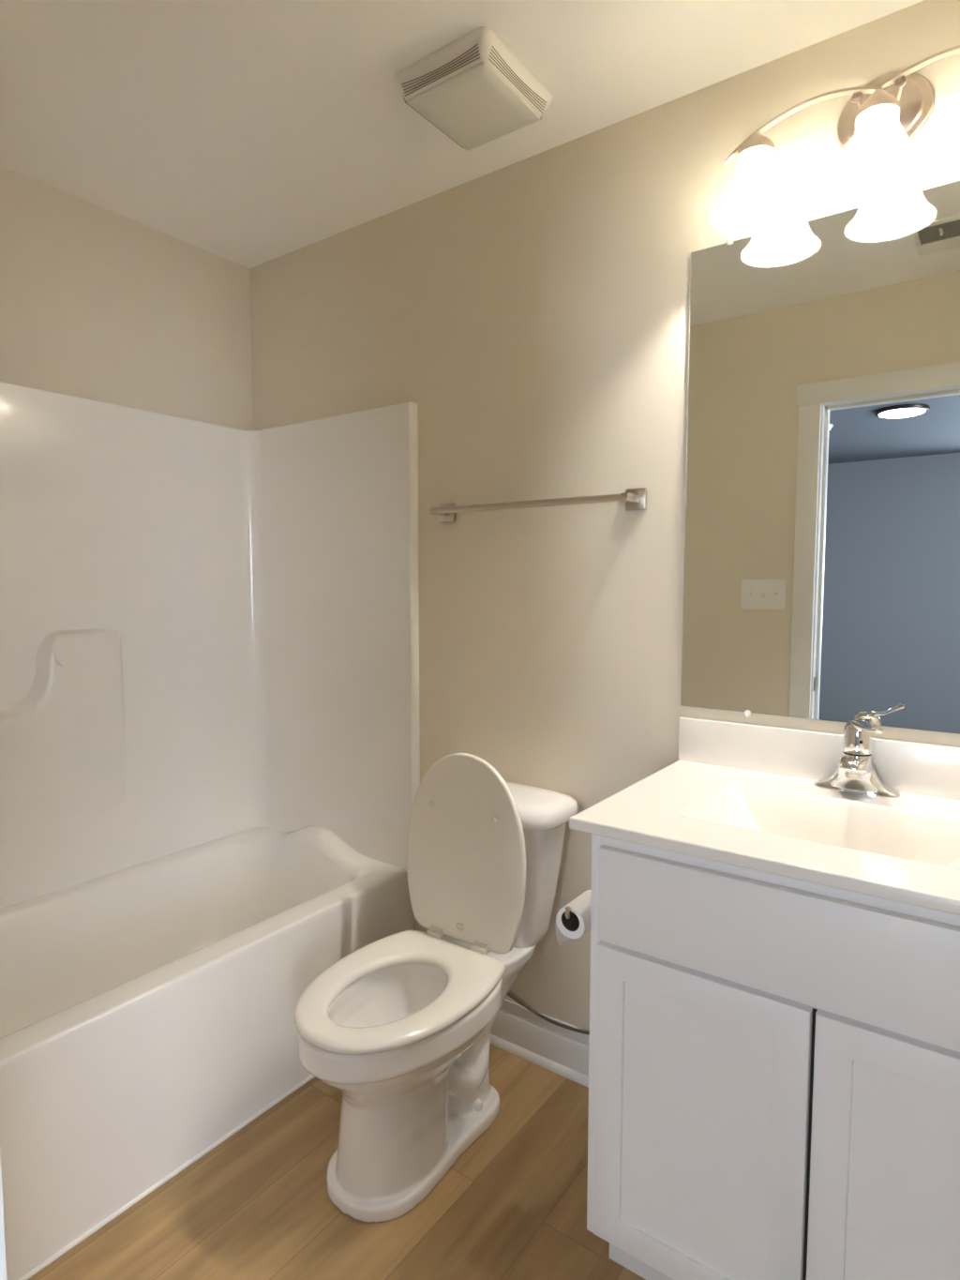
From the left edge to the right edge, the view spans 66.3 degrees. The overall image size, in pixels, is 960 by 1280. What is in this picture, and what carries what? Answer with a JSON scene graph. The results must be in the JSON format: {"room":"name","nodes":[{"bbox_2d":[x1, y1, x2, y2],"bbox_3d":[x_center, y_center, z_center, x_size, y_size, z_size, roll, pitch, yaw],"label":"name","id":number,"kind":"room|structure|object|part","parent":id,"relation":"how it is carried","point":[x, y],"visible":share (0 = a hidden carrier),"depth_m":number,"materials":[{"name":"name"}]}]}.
{"room":"bathroom","nodes":[
{"label":"bathroom","id":0,"kind":"room"},
{"bbox_2d":[0,165,253,430],"bbox_3d":[-1.290,-0.049,2.112,0.100,2.440,1.489,3,5,36],"label":"wall","id":1,"kind":"structure","parent":0,"point":[97,303],"depth_m":2.22,"materials":[{"name":"beige paint"}]},
{"bbox_2d":[28,1043,646,1279],"bbox_3d":[-0.201,1.277,1.448,2.760,0.100,1.649,3,5,36],"label":"floor","id":2,"kind":"structure","parent":0,"point":[257,1205],"depth_m":1.55,"materials":[{"name":"brown wood"}]},
{"bbox_2d":[0,381,420,1279],"bbox_3d":[-0.935,0.258,1.878,0.774,1.868,1.487,3,5,36],"label":"bathtub","id":3,"kind":"object","parent":2,"relation":"on","point":[210,760],"visible":0.97,"depth_m":2.21,"materials":[{"name":"white plastic"}]},
{"bbox_2d":[0,628,125,844],"bbox_3d":[-1.317,0.280,1.921,0.068,0.605,0.853,3,5,36],"label":"soap shelf","id":4,"kind":"object","parent":3,"relation":"attached to","point":[63,690],"depth_m":2.09,"materials":[{"name":"white plastic"}]},
{"bbox_2d":[0,825,414,1279],"bbox_3d":[-0.943,0.932,1.935,0.749,0.503,1.481,3,5,36],"label":"tub","id":5,"kind":"object","parent":3,"relation":"in","point":[151,988],"depth_m":1.85,"materials":[{"name":"white plastic"}]},
{"bbox_2d":[294,752,577,1222],"bbox_3d":[-0.116,0.746,1.772,0.436,0.909,0.754,3,5,36],"label":"toilet","id":6,"kind":"object","parent":2,"relation":"on","point":[400,1025],"visible":1,"depth_m":1.76,"materials":[{"name":"white ceramic"}]},
{"bbox_3d":[-0.195,0.787,1.665,0.374,0.022,0.478,3,5,36],"label":"seat","id":7,"kind":"part","parent":6,"relation":"part of","materials":[{"name":"white plastic"}]},
{"bbox_3d":[-0.130,0.999,1.771,0.374,0.405,0.704,3,5,36],"label":"bowl","id":8,"kind":"part","parent":6,"relation":"part of","materials":[{"name":"white ceramic"}]},
{"bbox_3d":[-0.040,0.521,1.854,0.368,0.473,0.042,3,5,36],"label":"lid","id":9,"kind":"part","parent":6,"relation":"part of","materials":[{"name":"white plastic"}]},
{"bbox_3d":[0.044,0.624,1.984,0.380,0.350,0.176,3,5,36],"label":"tank","id":10,"kind":"part","parent":6,"relation":"part of","materials":[{"name":"white ceramic"}]},
{"bbox_3d":[0.041,0.423,1.964,0.434,0.058,0.219,3,5,36],"label":"tank lid","id":11,"kind":"part","parent":6,"relation":"part of","materials":[{"name":"white ceramic"}]},
{"bbox_2d":[587,833,959,1279],"bbox_3d":[0.654,0.787,1.349,0.750,0.892,0.544,3,5,36],"label":"vanity cabinet","id":12,"kind":"object","parent":2,"relation":"on","point":[775,1060],"visible":0.8,"depth_m":1.16,"materials":[{"name":"white paint"}]},
{"bbox_2d":[565,905,575,918],"bbox_3d":[0.247,0.543,1.483,0.087,0.044,0.158,3,5,36],"label":"toilet paper holder","id":13,"kind":"object","parent":12,"relation":"attached to","point":[568,914],"visible":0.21,"depth_m":1.44,"materials":[{"name":"silver metal"}]},
{"bbox_2d":[556,889,591,945],"bbox_3d":[0.208,0.568,1.498,0.064,0.084,0.102,3,5,36],"label":"toilet paper roll","id":14,"kind":"object","parent":13,"relation":"hanging from","point":[576,926],"visible":0.76,"depth_m":1.47,"materials":[{"name":"white paper"}]},
{"bbox_3d":[0.359,0.829,1.241,0.357,0.555,0.018,3,5,36],"label":"door","id":15,"kind":"part","parent":12,"relation":"part of","materials":[{"name":"white paint"}]},
{"bbox_2d":[569,716,959,915],"bbox_3d":[0.645,0.332,1.316,0.796,0.227,0.556,3,5,36],"label":"countertop","id":16,"kind":"structure","parent":12,"relation":"on","point":[739,794],"depth_m":1.42,"materials":[{"name":"white stone"}]},
{"bbox_2d":[813,720,901,798],"bbox_3d":[0.736,0.233,1.451,0.158,0.153,0.159,3,5,36],"label":"faucet","id":17,"kind":"object","parent":16,"relation":"on","point":[855,774],"visible":1,"depth_m":1.46,"materials":[{"name":"silver metal"}]},
{"bbox_3d":[0.750,0.247,1.472,0.058,0.034,0.100,3,5,36],"label":"spout","id":18,"kind":"part","parent":17,"relation":"part of","materials":[{"name":"silver metal"}]},
{"bbox_3d":[0.764,0.196,1.487,0.055,0.063,0.055,3,5,36],"label":"handle","id":19,"kind":"part","parent":17,"relation":"part of","materials":[{"name":"silver metal"}]},
{"bbox_3d":[0.750,0.169,1.425,0.038,0.021,0.151,1,5,13],"label":"lever","id":20,"kind":"part","parent":17,"relation":"part of","materials":[{"name":"silver metal"}]},
{"bbox_3d":[0.500,0.466,1.111,0.706,0.167,0.018,3,5,36],"label":"drawer","id":21,"kind":"part","parent":12,"relation":"part of","materials":[{"name":"white paint"}]},
{"bbox_3d":[0.648,0.846,1.033,0.342,0.555,0.018,3,5,36],"label":"door","id":22,"kind":"part","parent":12,"relation":"part of","materials":[{"name":"white paint"}]},
{"bbox_2d":[0,0,923,268],"bbox_3d":[-0.199,-1.256,1.254,2.760,0.100,1.649,3,5,36],"label":"ceiling","id":23,"kind":"structure","parent":0,"point":[248,133],"depth_m":1.64,"materials":[{"name":"white paint"}]},
{"bbox_2d":[394,27,552,150],"bbox_3d":[-0.011,-1.207,1.640,0.254,0.056,0.268,3,5,36],"label":"exhaust fan","id":24,"kind":"object","parent":23,"relation":"attached to","point":[474,89],"visible":1,"depth_m":1.58,"materials":[{"name":"white plastic"}]},
{"bbox_3d":[-0.011,-1.182,1.642,0.210,0.007,0.224,3,5,36],"label":"light panel","id":25,"kind":"part","parent":24,"relation":"part of","materials":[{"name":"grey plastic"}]},
{"bbox_2d":[249,0,959,1031],"bbox_3d":[0.254,-0.037,1.977,2.760,2.440,0.100,3,5,36],"label":"wall","id":26,"kind":"structure","parent":0,"point":[533,311],"depth_m":1.93,"materials":[{"name":"beige paint"}]},
{"bbox_2d":[430,487,647,522],"bbox_3d":[0.124,-0.354,1.938,0.638,0.052,0.074,3,5,36],"label":"towel bar","id":27,"kind":"object","parent":26,"relation":"attached to","point":[635,499],"visible":1,"depth_m":1.85,"materials":[{"name":"silver metal"}]},
{"bbox_3d":[-0.113,-0.368,2.110,0.052,0.052,0.074,3,5,36],"label":"post","id":28,"kind":"part","parent":27,"relation":"part of","materials":[{"name":"silver metal"}]},
{"bbox_3d":[0.108,-0.352,1.915,0.604,0.018,0.018,3,5,36],"label":"rail","id":29,"kind":"part","parent":27,"relation":"part of","materials":[{"name":"silver metal"}]},
{"bbox_3d":[0.362,-0.341,1.767,0.052,0.052,0.074,3,5,36],"label":"post","id":30,"kind":"part","parent":27,"relation":"part of","materials":[{"name":"silver metal"}]},
{"bbox_2d":[490,998,589,1087],"bbox_3d":[0.155,1.112,2.058,0.900,0.135,0.026,3,5,36],"label":"baseboard","id":31,"kind":"structure","parent":26,"relation":"attached to","point":[516,1030],"depth_m":2.04,"materials":[{"name":"white paint"}]},
{"bbox_2d":[507,992,589,1034],"bbox_3d":[0.187,0.926,1.988,0.520,0.264,0.091,3,5,31],"label":"cable","id":32,"kind":"object","parent":26,"relation":"attached to","point":[511,996],"visible":0.26,"depth_m":2.03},
{"bbox_2d":[678,716,959,800],"bbox_3d":[0.801,0.254,1.528,0.796,0.103,0.019,3,5,36],"label":"backsplash","id":33,"kind":"structure","parent":26,"relation":"attached to","point":[931,770],"depth_m":1.59,"materials":[{"name":"white stone"}]},
{"bbox_2d":[680,180,959,734],"bbox_3d":[0.797,-0.345,1.491,0.780,1.064,0.010,3,5,36],"label":"wall mirror","id":34,"kind":"object","parent":26,"relation":"attached to","point":[821,564],"visible":0.99,"depth_m":1.54,"materials":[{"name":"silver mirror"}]},
{"bbox_2d":[710,45,959,234],"bbox_3d":[0.743,-0.978,1.370,0.605,0.243,0.192,3,5,36],"label":"vanity light","id":35,"kind":"object","parent":26,"relation":"attached to","point":[877,127],"visible":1,"depth_m":1.42,"materials":[{"name":"white glass"}]},
{"bbox_3d":[0.559,-0.923,1.493,0.169,0.116,0.169,3,5,36],"label":"lamp shade","id":36,"kind":"part","parent":35,"relation":"part of","materials":[{"name":"white glass"}]},
{"bbox_3d":[0.739,-1.017,1.410,0.098,0.028,0.020,-4,6,-44],"label":"scroll arm","id":37,"kind":"part","parent":35,"relation":"part of","materials":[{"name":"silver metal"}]},
{"bbox_3d":[0.736,-0.913,1.366,0.169,0.116,0.169,3,5,36],"label":"lamp shade","id":38,"kind":"part","parent":35,"relation":"part of","materials":[{"name":"white glass"}]},
{"bbox_3d":[0.781,-1.014,1.379,0.020,0.028,0.100,2,5,21],"label":"scroll arm","id":39,"kind":"part","parent":35,"relation":"part of","materials":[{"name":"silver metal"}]},
{"bbox_3d":[-0.664,0.059,0.710,2.760,2.440,0.057,3,5,36],"label":"wall","id":40,"kind":"structure","parent":0,"visible":0},
{"bbox_2d":[0,1152,7,1279],"bbox_3d":[-0.123,0.253,0.297,0.937,2.118,0.159,3,5,36],"label":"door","id":41,"kind":"structure","parent":40,"relation":"in","point":[3,1263],"depth_m":0.60,"materials":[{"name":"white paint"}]}
]}

